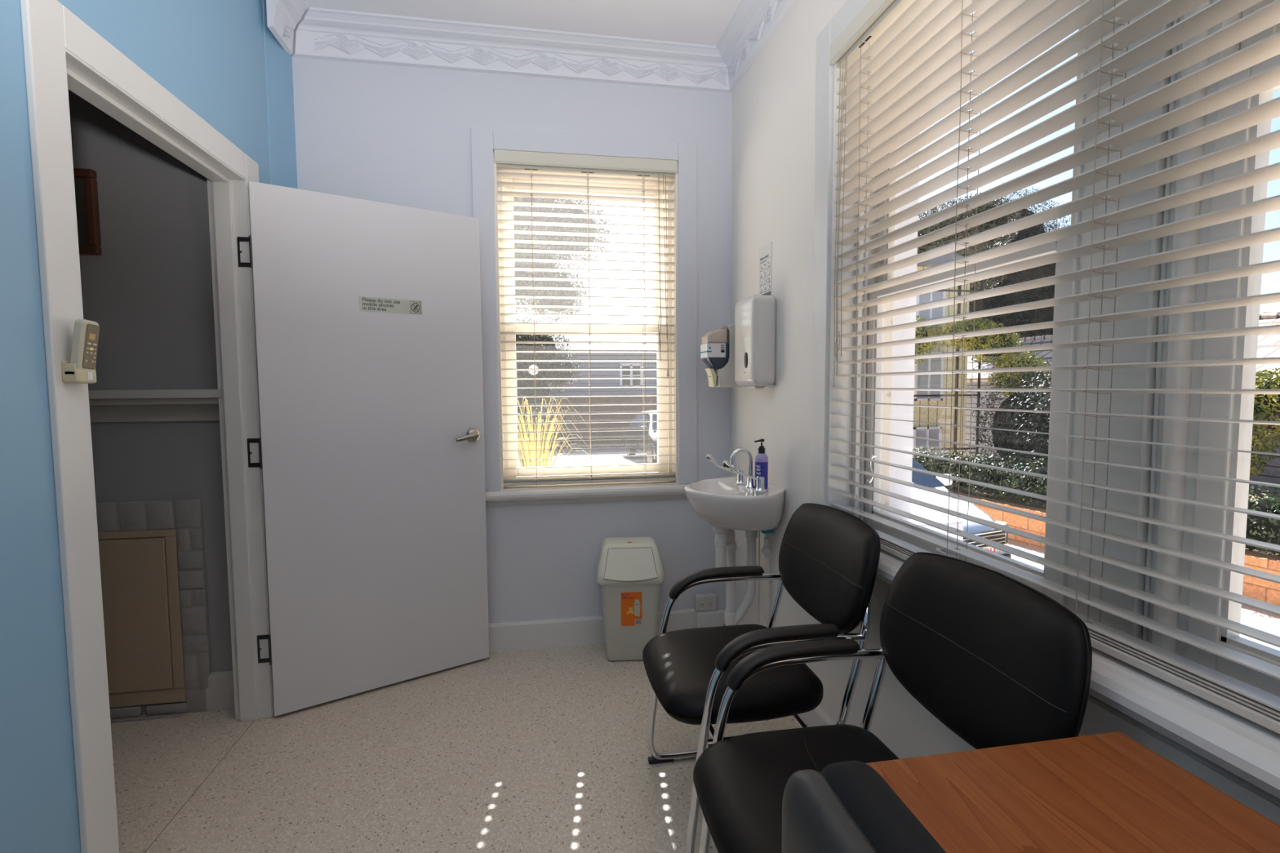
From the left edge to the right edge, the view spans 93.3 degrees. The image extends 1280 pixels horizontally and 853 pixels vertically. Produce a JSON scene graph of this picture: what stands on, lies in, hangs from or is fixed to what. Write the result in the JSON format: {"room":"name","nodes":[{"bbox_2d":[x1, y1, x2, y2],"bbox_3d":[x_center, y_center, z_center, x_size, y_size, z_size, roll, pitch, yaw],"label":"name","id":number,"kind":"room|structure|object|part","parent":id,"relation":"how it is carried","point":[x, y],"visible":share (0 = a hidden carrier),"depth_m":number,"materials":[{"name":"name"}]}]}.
{"room":"examination room","nodes":[
{"label":"examination room","id":0,"kind":"room"},
{"bbox_2d":[0,0,297,852],"bbox_3d":[-1.088,-0.147,0.060,0.135,2.840,5.320,-1,4,-10],"label":"wall","id":1,"kind":"structure","parent":0,"point":[221,59],"depth_m":1.27,"materials":[{"name":"blue paint"}]},
{"bbox_2d":[20,0,488,852],"bbox_3d":[-1.290,0.074,2.128,0.682,2.125,1.612,1,4,21],"label":"door","id":2,"kind":"structure","parent":1,"relation":"in","point":[352,440],"depth_m":2.33,"materials":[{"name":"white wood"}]},
{"bbox_2d":[61,319,99,383],"bbox_3d":[-1.248,-0.168,1.351,0.046,0.143,0.064,-1,4,-10],"label":"remote control","id":3,"kind":"object","parent":2,"relation":"attached to","point":[81,368],"visible":1,"depth_m":1.34,"materials":[{"name":"beige plastic"}]},
{"bbox_3d":[-1.232,-0.179,1.358,0.013,0.101,0.044,-1,4,-10],"label":"panel","id":4,"kind":"part","parent":3,"relation":"part of","materials":[{"name":"brown"}]},
{"bbox_3d":[-1.419,0.095,1.834,0.135,2.125,1.080,-1,4,-10],"label":"architrave","id":5,"kind":"part","parent":2,"relation":"part of","materials":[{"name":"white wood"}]},
{"bbox_3d":[-1.411,0.129,1.835,0.115,2.057,0.925,-1,4,-10],"label":"frame","id":6,"kind":"part","parent":2,"relation":"part of","materials":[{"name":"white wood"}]},
{"bbox_2d":[359,296,422,314],"bbox_3d":[-1.022,-0.497,2.488,0.245,0.058,0.005,-3,5,-36],"label":"door sign","id":7,"kind":"object","parent":2,"relation":"attached to","point":[366,304],"visible":1,"depth_m":2.48,"materials":[{"name":"grey"}]},
{"bbox_3d":[-0.756,0.048,2.651,0.106,0.034,0.018,-3,5,-38],"label":"lever","id":8,"kind":"part","parent":2,"relation":"part of","materials":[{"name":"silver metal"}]},
{"bbox_3d":[-0.738,0.040,2.699,0.062,0.062,0.046,-3,5,-35],"label":"handle","id":9,"kind":"part","parent":2,"relation":"part of","materials":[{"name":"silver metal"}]},
{"bbox_2d":[266,0,307,54],"bbox_3d":[-1.430,-1.657,2.496,0.118,0.147,0.220,-1,4,-10],"label":"trim","id":10,"kind":"structure","parent":1,"relation":"attached to","point":[283,16],"depth_m":2.46,"materials":[{"name":"white paint"}]},
{"bbox_2d":[68,89,232,715],"bbox_3d":[-2.742,-0.278,2.184,2.375,2.840,0.110,-1,4,-10],"label":"wall","id":11,"kind":"structure","parent":0,"point":[148,293],"depth_m":2.28,"materials":[{"name":"grey paint"}]},
{"bbox_2d":[73,168,102,255],"bbox_3d":[-2.128,-0.781,2.190,0.285,0.305,0.028,-1,4,-10],"label":"picture frame","id":12,"kind":"object","parent":11,"relation":"attached to","point":[85,181],"visible":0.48,"depth_m":2.21,"materials":[{"name":"brown wood"}]},
{"bbox_2d":[74,177,88,245],"bbox_3d":[-2.130,-0.782,2.199,0.225,0.245,0.006,-1,4,-10],"label":"picture","id":13,"kind":"object","parent":12,"relation":"attached to","point":[79,185],"depth_m":2.21,"materials":[{"name":"grey"}]},
{"bbox_2d":[95,498,212,719],"bbox_3d":[-2.203,0.711,2.276,1.034,0.846,0.024,-1,4,-10],"label":"fireplace surround","id":14,"kind":"object","parent":11,"relation":"attached to","point":[185,516],"visible":0.62,"depth_m":2.34,"materials":[{"name":"white tile"}]},
{"bbox_2d":[97,528,186,708],"bbox_3d":[-2.199,0.745,2.279,0.842,0.688,0.026,-1,4,-10],"label":"cover","id":15,"kind":"object","parent":14,"relation":"attached to","point":[140,569],"visible":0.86,"depth_m":2.32,"materials":[{"name":"beige laminate"}]},
{"bbox_2d":[88,389,222,422],"bbox_3d":[-2.181,-0.070,2.186,1.274,0.120,0.110,-1,4,-10],"label":"mantel shelf","id":16,"kind":"object","parent":11,"relation":"attached to","point":[160,405],"visible":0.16,"depth_m":2.26,"materials":[{"name":"white wood"}]},
{"bbox_2d":[205,670,235,711],"bbox_3d":[-1.632,1.048,2.403,0.160,0.150,0.020,-1,4,-10],"label":"baseboard","id":17,"kind":"structure","parent":11,"relation":"attached to","point":[220,693],"depth_m":2.39,"materials":[{"name":"white paint"}]},
{"bbox_2d":[110,643,799,852],"bbox_3d":[-1.148,1.324,0.243,4.777,0.120,5.710,-1,4,-10],"label":"floor","id":18,"kind":"structure","parent":0,"point":[545,750],"depth_m":2.02,"materials":[{"name":"tile"}]},
{"bbox_2d":[110,713,183,723],"bbox_3d":[-2.144,1.130,2.290,0.740,0.008,0.017,-1,4,-10],"label":"strip","id":19,"kind":"object","parent":18,"relation":"on","point":[175,715],"visible":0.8,"depth_m":2.33,"materials":[{"name":"grey paint"}]},
{"bbox_2d":[596,536,664,661],"bbox_3d":[-0.047,0.811,2.860,0.311,0.541,0.265,-1,4,-3],"label":"bin","id":20,"kind":"object","parent":18,"relation":"on","point":[630,574],"visible":0.97,"depth_m":2.76,"materials":[{"name":"grey plastic"}]},
{"bbox_3d":[-0.049,0.630,2.853,0.310,0.176,0.254,-1,4,-3],"label":"lid","id":21,"kind":"part","parent":20,"relation":"part of","materials":[{"name":"beige plastic"}]},
{"bbox_2d":[633,599,639,616],"bbox_3d":[-0.013,0.829,2.759,0.030,0.082,0.004,-1,4,-4],"label":"picture","id":22,"kind":"object","parent":20,"relation":"attached to","point":[636,602],"depth_m":2.76,"materials":[{"name":"grey paper"}]},
{"bbox_3d":[-0.008,0.896,2.768,0.030,0.027,0.001,-1,4,-3],"label":"barcode panel","id":23,"kind":"part","parent":20,"relation":"part of","materials":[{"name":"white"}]},
{"bbox_2d":[712,525,773,626],"bbox_3d":[0.414,0.746,2.635,0.264,0.696,0.278,-1,4,-10],"label":"pipes","id":24,"kind":"object","parent":18,"relation":"on","point":[725,542],"visible":0.71,"depth_m":2.59,"materials":[{"name":"white plastic"}]},
{"bbox_2d":[642,502,880,852],"bbox_3d":[0.330,0.705,1.807,0.615,0.890,0.566,-1,4,-10],"label":"chair","id":25,"kind":"object","parent":18,"relation":"on","point":[828,557],"visible":0.91,"depth_m":1.67,"materials":[{"name":"black leather"}]},
{"bbox_3d":[0.258,0.819,2.065,0.477,0.630,0.025,-1,4,-10],"label":"leg","id":26,"kind":"part","parent":25,"relation":"part of","materials":[{"name":"silver metal"}]},
{"bbox_3d":[0.261,0.527,2.046,0.333,0.097,0.050,-1,4,-10],"label":"armrest","id":27,"kind":"part","parent":25,"relation":"part of","materials":[{"name":"black"}]},
{"bbox_3d":[0.250,0.716,1.794,0.453,0.100,0.494,-1,4,-10],"label":"seat","id":28,"kind":"part","parent":25,"relation":"part of","materials":[{"name":"black leather"}]},
{"bbox_3d":[0.348,0.852,1.558,0.477,0.630,0.025,-1,4,-10],"label":"leg","id":29,"kind":"part","parent":25,"relation":"part of","materials":[{"name":"silver metal"}]},
{"bbox_3d":[0.352,0.560,1.539,0.333,0.097,0.050,-1,4,-10],"label":"armrest","id":30,"kind":"part","parent":25,"relation":"part of","materials":[{"name":"black plastic"}]},
{"bbox_3d":[0.570,0.418,1.831,0.123,0.320,0.532,-1,4,-10],"label":"backrest","id":31,"kind":"part","parent":25,"relation":"part of","materials":[{"name":"black leather"}]},
{"bbox_2d":[781,760,946,852],"bbox_3d":[0.413,0.805,0.488,0.526,0.864,0.536,-1,4,-10],"label":"office chair","id":32,"kind":"object","parent":18,"relation":"on","point":[848,806],"visible":1,"depth_m":0.59,"materials":[{"name":"grey"}]},
{"bbox_2d":[693,551,1092,852],"bbox_3d":[0.437,0.744,1.206,0.615,0.890,0.566,-1,4,-10],"label":"chair","id":33,"kind":"object","parent":18,"relation":"on","point":[996,660],"visible":0.7,"depth_m":1.22,"materials":[{"name":"black leather"}]},
{"bbox_3d":[0.365,0.858,1.463,0.477,0.630,0.025,-1,4,-10],"label":"leg","id":34,"kind":"part","parent":33,"relation":"part of","materials":[{"name":"silver metal"}]},
{"bbox_3d":[0.369,0.567,1.445,0.333,0.097,0.050,-1,4,-10],"label":"armrest","id":35,"kind":"part","parent":33,"relation":"part of","materials":[{"name":"black plastic"}]},
{"bbox_3d":[0.358,0.756,1.193,0.453,0.100,0.494,-1,4,-10],"label":"seat","id":36,"kind":"part","parent":33,"relation":"part of","materials":[{"name":"black leather"}]},
{"bbox_3d":[0.677,0.458,1.230,0.123,0.320,0.532,-1,4,-10],"label":"backrest","id":37,"kind":"part","parent":33,"relation":"part of","materials":[{"name":"black leather"}]},
{"bbox_2d":[865,731,1279,852],"bbox_3d":[0.652,0.888,0.177,0.450,0.735,1.505,-1,4,-10],"label":"desk","id":38,"kind":"object","parent":18,"relation":"on","point":[1106,793],"visible":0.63,"depth_m":0.77,"materials":[{"name":"laminate"}]},
{"bbox_2d":[292,57,732,623],"bbox_3d":[-0.472,-0.348,3.013,2.417,2.840,0.290,-1,4,-10],"label":"wall","id":39,"kind":"structure","parent":0,"point":[397,135],"depth_m":2.88,"materials":[{"name":"white paint"}]},
{"bbox_2d":[291,7,732,93],"bbox_3d":[-0.514,-1.677,2.710,1.977,0.147,0.118,-1,4,-10],"label":"trim","id":40,"kind":"structure","parent":39,"relation":"attached to","point":[322,33],"depth_m":2.70,"materials":[{"name":"white paint"}]},
{"bbox_2d":[471,127,697,506],"bbox_3d":[-0.205,-0.507,3.047,1.243,1.735,0.396,-1,4,-10],"label":"window","id":41,"kind":"structure","parent":39,"relation":"in","point":[484,141],"depth_m":2.94,"materials":[{"name":"white paint"}]},
{"bbox_3d":[-0.274,-0.872,3.047,0.805,0.798,0.035,-1,4,-10],"label":"sash","id":42,"kind":"part","parent":41,"relation":"part of","materials":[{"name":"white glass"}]},
{"bbox_2d":[493,149,677,486],"bbox_3d":[-0.244,-0.497,2.916,0.859,1.555,0.075,-1,4,-10],"label":"blind","id":43,"kind":"object","parent":41,"relation":"attached to","point":[505,160],"visible":0.98,"depth_m":2.90,"materials":[{"name":"beige"}]},
{"bbox_3d":[-0.504,-0.460,2.882,0.007,1.488,0.056,-1,4,-10],"label":"ladder cord","id":44,"kind":"part","parent":43,"relation":"part of","materials":[{"name":"white fabric"}]},
{"bbox_3d":[-0.244,-0.465,2.928,0.007,1.488,0.056,-1,4,-10],"label":"ladder cord","id":45,"kind":"part","parent":43,"relation":"part of","materials":[{"name":"white fabric"}]},
{"bbox_3d":[-0.240,0.268,2.977,0.845,0.016,0.052,-1,4,-10],"label":"rail","id":46,"kind":"part","parent":43,"relation":"part of","materials":[{"name":"beige"}]},
{"bbox_3d":[0.021,-0.469,2.975,0.007,1.488,0.056,-1,4,-10],"label":"ladder cord","id":47,"kind":"part","parent":43,"relation":"part of","materials":[{"name":"white fabric"}]},
{"bbox_3d":[0.111,-0.747,2.936,0.050,0.933,0.008,-1,4,-16],"label":"pull cord","id":48,"kind":"part","parent":43,"relation":"part of","materials":[{"name":"white fabric"}]},
{"bbox_3d":[-0.170,0.330,2.935,1.243,0.072,0.056,-1,4,-10],"label":"sill","id":49,"kind":"part","parent":41,"relation":"part of","materials":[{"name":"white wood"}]},
{"bbox_3d":[-0.257,-0.110,3.034,0.805,0.791,0.035,-1,4,-10],"label":"sash","id":50,"kind":"part","parent":41,"relation":"part of","materials":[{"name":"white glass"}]},
{"bbox_2d":[488,608,725,653],"bbox_3d":[-0.514,1.012,2.929,1.957,0.136,0.035,-1,4,-10],"label":"baseboard","id":51,"kind":"structure","parent":39,"relation":"attached to","point":[586,630],"depth_m":2.95,"materials":[{"name":"white paint"}]},
{"bbox_2d":[694,592,716,611],"bbox_3d":[0.334,0.893,3.072,0.112,0.082,0.036,-1,4,-10],"label":"power outlet","id":52,"kind":"object","parent":39,"relation":"attached to","point":[703,602],"visible":1,"depth_m":3.06,"materials":[{"name":"white plastic"}]},
{"bbox_2d":[303,0,740,45],"bbox_3d":[-1.167,-1.629,0.046,4.777,0.120,5.710,-1,4,-10],"label":"ceiling","id":53,"kind":"structure","parent":0,"point":[704,22],"depth_m":2.55,"materials":[{"name":"white paint"}]},
{"bbox_2d":[518,447,1279,650],"bbox_3d":[5.816,0.682,24.500,70.000,0.200,74.000,-1,4,-10],"label":"ground","id":54,"kind":"structure","parent":0,"point":[1268,622],"depth_m":17.25,"materials":[{"name":"grey concrete"}]},
{"bbox_2d":[515,316,582,452],"bbox_3d":[-3.206,-0.940,16.650,3.282,4.210,1.878,-1,4,-5],"label":"tree","id":55,"kind":"object","parent":54,"relation":"on","point":[520,365],"visible":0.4,"depth_m":16.29,"materials":[{"name":"green plant"}]},
{"bbox_2d":[517,397,599,466],"bbox_3d":[-0.963,0.809,5.607,1.167,2.151,1.140,-1,4,-10],"label":"plant","id":56,"kind":"object","parent":54,"relation":"on","point":[523,445],"visible":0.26,"depth_m":5.41,"materials":[{"name":"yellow plant"}]},
{"bbox_2d":[513,196,612,436],"bbox_3d":[-2.542,-2.486,13.827,3.905,7.659,2.315,-1,4,-10],"label":"tree","id":57,"kind":"object","parent":54,"relation":"on","point":[517,236],"visible":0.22,"depth_m":13.48,"materials":[{"name":"green plant"}]},
{"bbox_2d":[518,395,657,449],"bbox_3d":[-6.329,-0.084,21.309,23.000,1.910,0.100,-1,4,-10],"label":"fence","id":58,"kind":"object","parent":54,"relation":"on","point":[636,399],"visible":0.02,"depth_m":22.09,"materials":[{"name":"grey wood"}]},
{"bbox_2d":[548,334,657,395],"bbox_3d":[-1.073,-2.024,28.688,15.000,4.730,6.000,-1,4,-10],"label":"house","id":59,"kind":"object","parent":54,"relation":"on","point":[598,347],"visible":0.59,"depth_m":26.15,"materials":[{"name":"grey"}]},
{"bbox_3d":[-0.385,-2.205,26.229,0.900,0.950,0.030,-1,4,-10],"label":"pane","id":60,"kind":"part","parent":59,"relation":"part of","materials":[{"name":"white glass"}]},
{"bbox_2d":[622,409,657,463],"bbox_3d":[0.839,0.266,18.226,2.142,1.530,4.521,-1,4,-10],"label":"car","id":61,"kind":"object","parent":54,"relation":"on","point":[626,435],"visible":0.2,"depth_m":18.19,"materials":[{"name":"grey paint"}]},
{"bbox_3d":[-0.005,-0.161,18.177,0.202,0.400,2.150,-1,4,-14],"label":"glass","id":62,"kind":"part","parent":61,"relation":"part of","materials":[{"name":"grey"}]},
{"bbox_2d":[640,426,647,431],"bbox_3d":[0.097,0.059,16.971,0.202,0.140,0.128,-1,4,-10],"label":"mirror","id":63,"kind":"object","parent":61,"relation":"attached to","point":[642,428],"depth_m":16.91,"materials":[{"name":"grey paint"}]},
{"bbox_2d":[911,502,963,541],"bbox_3d":[1.524,1.255,5.445,1.740,1.250,2.100,-1,4,-10],"label":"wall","id":64,"kind":"structure","parent":54,"relation":"on","point":[926,513],"depth_m":4.57,"materials":[{"name":"white paint"}]},
{"bbox_2d":[912,252,983,482],"bbox_3d":[6.391,-1.377,14.908,2.050,5.180,3.180,-1,4,-10],"label":"building","id":65,"kind":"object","parent":54,"relation":"on","point":[931,415],"visible":0.34,"depth_m":13.73,"materials":[{"name":"grey"}]},
{"bbox_3d":[6.546,0.410,13.791,0.600,0.700,0.020,-1,4,-10],"label":"pane","id":66,"kind":"part","parent":65,"relation":"part of","materials":[{"name":"grey glass"}]},
{"bbox_3d":[6.536,-1.137,13.688,0.600,1.000,0.020,-1,4,-10],"label":"pane","id":67,"kind":"part","parent":65,"relation":"part of","materials":[{"name":"grey glass"}]},
{"bbox_3d":[6.526,-2.733,13.581,0.600,1.000,0.020,-1,4,-10],"label":"pane","id":68,"kind":"part","parent":65,"relation":"part of","materials":[{"name":"grey"}]},
{"bbox_2d":[911,457,1011,558],"bbox_3d":[2.514,0.933,8.079,2.120,1.530,4.468,-2,4,-24],"label":"car","id":69,"kind":"object","parent":54,"relation":"on","point":[920,478],"visible":0.22,"depth_m":6.71,"materials":[{"name":"white paint"}]},
{"bbox_2d":[936,473,952,485],"bbox_3d":[3.795,0.665,7.541,0.200,0.140,0.120,-2,4,-24],"label":"mirror","id":70,"kind":"object","parent":69,"relation":"attached to","point":[945,482],"depth_m":7.48,"materials":[{"name":"white paint"}]},
{"bbox_2d":[963,529,1008,548],"bbox_3d":[3.411,1.148,6.078,0.868,0.176,0.052,-2,4,-24],"label":"grille","id":71,"kind":"object","parent":69,"relation":"attached to","point":[997,535],"depth_m":6.17,"materials":[{"name":"silver metal"}]},
{"bbox_3d":[3.421,1.277,6.066,0.380,0.100,0.015,-2,4,-24],"label":"number plate","id":72,"kind":"part","parent":69,"relation":"part of","materials":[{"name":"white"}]},
{"bbox_2d":[917,192,1022,302],"bbox_3d":[10.639,-3.493,20.442,4.401,8.616,3.024,-1,4,-10],"label":"tree","id":73,"kind":"object","parent":54,"relation":"on","point":[1002,220],"visible":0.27,"depth_m":19.52,"materials":[{"name":"green plant"}]},
{"bbox_2d":[914,315,1050,396],"bbox_3d":[6.789,-0.905,12.636,3.492,2.820,1.178,0,4,3],"label":"tree","id":74,"kind":"object","parent":54,"relation":"on","point":[997,340],"visible":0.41,"depth_m":12.35,"materials":[{"name":"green plant"}]},
{"bbox_2d":[959,184,1071,355],"bbox_3d":[15.813,-4.509,26.178,10.715,11.686,6.655,2,4,28],"label":"conifer","id":75,"kind":"object","parent":54,"relation":"on","point":[1042,314],"visible":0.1,"depth_m":24.44,"materials":[{"name":"green plant"}]},
{"bbox_2d":[944,483,1279,556],"bbox_3d":[9.098,1.463,7.832,7.400,0.420,8.000,-1,4,-10],"label":"garden bed","id":76,"kind":"object","parent":54,"relation":"on","point":[1277,495],"depth_m":9.74,"materials":[{"name":"brown"}]},
{"bbox_2d":[968,363,1051,468],"bbox_3d":[7.294,0.238,9.945,3.110,2.718,4.659,1,4,24],"label":"shrub","id":77,"kind":"object","parent":76,"relation":"on","point":[1037,401],"visible":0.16,"depth_m":10.41,"materials":[{"name":"green plant"}]},
{"bbox_2d":[912,445,1279,556],"bbox_3d":[6.204,0.903,7.253,0.930,0.806,8.072,-2,4,-18],"label":"hedge","id":78,"kind":"object","parent":76,"relation":"on","point":[1266,530],"visible":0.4,"depth_m":8.85,"materials":[{"name":"green plant"}]},
{"bbox_2d":[1248,366,1279,479],"bbox_3d":[7.538,-0.013,7.798,1.643,1.519,1.485,-1,4,-10],"label":"shrub","id":79,"kind":"object","parent":76,"relation":"on","point":[1266,406],"visible":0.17,"depth_m":7.36,"materials":[{"name":"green plant"}]},
{"bbox_2d":[949,490,1279,606],"bbox_3d":[5.898,1.482,7.261,0.248,0.500,8.118,-2,4,-18],"label":"wall","id":80,"kind":"structure","parent":54,"relation":"on","point":[1266,591],"depth_m":8.17,"materials":[{"name":"orange brick"}]},
{"bbox_2d":[964,311,1279,493],"bbox_3d":[11.605,-0.551,13.951,4.250,3.590,11.400,-1,4,-10],"label":"house","id":81,"kind":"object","parent":54,"relation":"on","point":[1268,344],"visible":0.14,"depth_m":15.70,"materials":[{"name":"paint"}]},
{"bbox_2d":[730,0,1279,825],"bbox_3d":[1.068,-0.187,0.444,0.290,2.840,5.320,-1,4,-10],"label":"wall","id":82,"kind":"structure","parent":0,"point":[774,102],"depth_m":2.31,"materials":[{"name":"white paint"}]},
{"bbox_2d":[700,324,746,387],"bbox_3d":[0.395,-0.324,2.799,0.207,0.285,0.122,-1,4,-10],"label":"soap dispenser","id":83,"kind":"object","parent":82,"relation":"attached to","point":[717,346],"visible":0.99,"depth_m":2.74,"materials":[{"name":"grey plastic"}]},
{"bbox_3d":[0.326,-0.225,2.794,0.036,0.086,0.073,-1,4,-10],"label":"push lever","id":84,"kind":"part","parent":83,"relation":"part of","materials":[{"name":"beige plastic"}]},
{"bbox_2d":[684,475,785,530],"bbox_3d":[0.369,0.325,2.499,0.380,0.160,0.503,-1,4,-10],"label":"basin","id":85,"kind":"object","parent":82,"relation":"attached to","point":[722,503],"visible":0.95,"depth_m":2.34,"materials":[{"name":"white ceramic"}]},
{"bbox_2d":[706,453,746,484],"bbox_3d":[0.357,0.177,2.519,0.181,0.133,0.048,-1,4,-10],"label":"tap","id":86,"kind":"object","parent":85,"relation":"on","point":[740,478],"visible":0.88,"depth_m":2.52,"materials":[{"name":"silver metal"}]},
{"bbox_3d":[0.343,0.156,2.508,0.151,0.089,0.013,-2,4,-17],"label":"lever","id":87,"kind":"part","parent":86,"relation":"part of","materials":[{"name":"silver metal"}]},
{"bbox_2d":[729,447,755,488],"bbox_3d":[0.415,0.166,2.442,0.107,0.163,0.039,-1,4,-10],"label":"spout","id":88,"kind":"object","parent":85,"relation":"on","point":[750,484],"visible":0.83,"depth_m":2.44,"materials":[{"name":"silver metal"}]},
{"bbox_2d":[722,460,766,492],"bbox_3d":[0.402,0.191,2.346,0.185,0.128,0.048,-1,4,-10],"label":"tap","id":89,"kind":"object","parent":85,"relation":"on","point":[760,487],"visible":1,"depth_m":2.35,"materials":[{"name":"silver metal"}]},
{"bbox_3d":[0.388,0.170,2.334,0.156,0.084,0.013,-2,4,-17],"label":"lever","id":90,"kind":"part","parent":89,"relation":"part of","materials":[{"name":"silver metal"}]},
{"bbox_2d":[754,439,768,488],"bbox_3d":[0.487,0.149,2.425,0.052,0.199,0.054,2,4,27],"label":"soap bottle","id":91,"kind":"object","parent":85,"relation":"on","point":[761,459],"visible":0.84,"depth_m":2.41,"materials":[{"name":"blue plastic"}]},
{"bbox_2d":[755,465,760,476],"bbox_3d":[0.472,0.186,2.409,0.022,0.064,0.005,3,5,37],"label":"print","id":92,"kind":"object","parent":91,"relation":"attached to","point":[757,467],"depth_m":2.41,"materials":[{"name":"white paper"}]},
{"bbox_2d":[734,294,776,388],"bbox_3d":[0.485,-0.352,2.571,0.113,0.382,0.240,-1,4,-10],"label":"paper towel dispenser","id":93,"kind":"object","parent":82,"relation":"attached to","point":[754,315],"visible":1,"depth_m":2.46,"materials":[{"name":"white plastic"}]},
{"bbox_2d":[746,386,764,388],"bbox_3d":[0.485,-0.165,2.550,0.040,0.012,0.100,-1,4,-10],"label":"towel","id":94,"kind":"object","parent":93,"relation":"hanging from","point":[748,387],"depth_m":2.50,"materials":[{"name":"white paper"}]},
{"bbox_3d":[0.519,-0.174,2.588,0.039,0.009,0.225,-1,4,-10],"label":"plate","id":95,"kind":"part","parent":93,"relation":"part of","materials":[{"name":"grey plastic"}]},
{"bbox_2d":[715,0,795,92],"bbox_3d":[0.858,-1.527,0.318,0.118,0.147,5.320,-1,4,-10],"label":"trim","id":96,"kind":"structure","parent":82,"relation":"attached to","point":[753,23],"depth_m":2.58,"materials":[{"name":"white paint"}]},
{"bbox_2d":[758,241,772,295],"bbox_3d":[0.532,-0.655,2.571,0.002,0.226,0.141,-1,4,-10],"label":"notice","id":97,"kind":"object","parent":82,"relation":"attached to","point":[766,251],"visible":1,"depth_m":2.56,"materials":[{"name":"white paper"}]},
{"bbox_2d":[737,620,835,727],"bbox_3d":[0.924,1.169,0.507,0.020,0.128,5.320,-1,4,-10],"label":"baseboard","id":98,"kind":"structure","parent":82,"relation":"attached to","point":[816,717],"depth_m":2.14,"materials":[{"name":"white wood"}]},
{"bbox_2d":[810,0,1279,805],"bbox_3d":[0.978,-0.370,0.898,0.400,1.738,2.548,-1,4,-10],"label":"window","id":99,"kind":"structure","parent":82,"relation":"in","point":[1246,752],"depth_m":1.10,"materials":[{"name":"white wood"}]},
{"bbox_3d":[0.831,-0.406,0.869,0.020,1.660,2.504,-1,4,-10],"label":"architrave","id":100,"kind":"part","parent":99,"relation":"part of","materials":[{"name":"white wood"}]},
{"bbox_3d":[0.841,-0.030,1.655,0.032,0.801,0.789,-1,4,-10],"label":"sash","id":101,"kind":"part","parent":99,"relation":"part of","materials":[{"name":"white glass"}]},
{"bbox_3d":[0.870,-0.790,1.610,0.032,0.785,0.789,-1,4,-10],"label":"sash","id":102,"kind":"part","parent":99,"relation":"part of","materials":[{"name":"white wood"}]},
{"bbox_2d":[829,0,1279,733],"bbox_3d":[0.850,-0.370,0.880,0.082,1.562,2.279,-1,4,-10],"label":"blind","id":103,"kind":"object","parent":99,"relation":"attached to","point":[918,51],"visible":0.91,"depth_m":1.17,"materials":[{"name":"beige plastic"}]},
{"bbox_3d":[0.630,-0.658,1.912,0.022,0.990,0.051,-1,4,-10],"label":"pull cord","id":104,"kind":"part","parent":103,"relation":"part of","materials":[{"name":"white fabric"}]},
{"bbox_3d":[0.688,-0.401,1.851,0.056,1.496,0.006,-1,4,-10],"label":"ladder cord","id":105,"kind":"part","parent":103,"relation":"part of","materials":[{"name":"white fabric"}]},
{"bbox_3d":[0.764,-0.372,1.422,0.056,1.496,0.006,-1,4,-10],"label":"ladder cord","id":106,"kind":"part","parent":103,"relation":"part of","materials":[{"name":"white fabric"}]},
{"bbox_3d":[0.866,0.399,0.933,0.052,0.016,2.265,-1,4,-10],"label":"rail","id":107,"kind":"part","parent":103,"relation":"part of","materials":[{"name":"beige"}]},
{"bbox_3d":[0.827,-0.350,1.075,0.056,1.496,0.006,-1,4,-10],"label":"ladder cord","id":108,"kind":"part","parent":103,"relation":"part of","materials":[{"name":"white fabric"}]},
{"bbox_3d":[0.816,0.461,0.924,0.060,0.078,2.548,-1,4,-10],"label":"sill","id":109,"kind":"part","parent":99,"relation":"part of","materials":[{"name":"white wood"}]},
{"bbox_3d":[1.055,-0.037,0.400,0.038,0.972,1.231,-1,4,-10],"label":"sash","id":110,"kind":"part","parent":99,"relation":"part of","materials":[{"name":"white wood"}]},
{"bbox_3d":[1.087,-0.795,0.356,0.034,0.610,1.231,-1,4,-10],"label":"sash","id":111,"kind":"part","parent":99,"relation":"part of","materials":[{"name":"white wood"}]}
]}

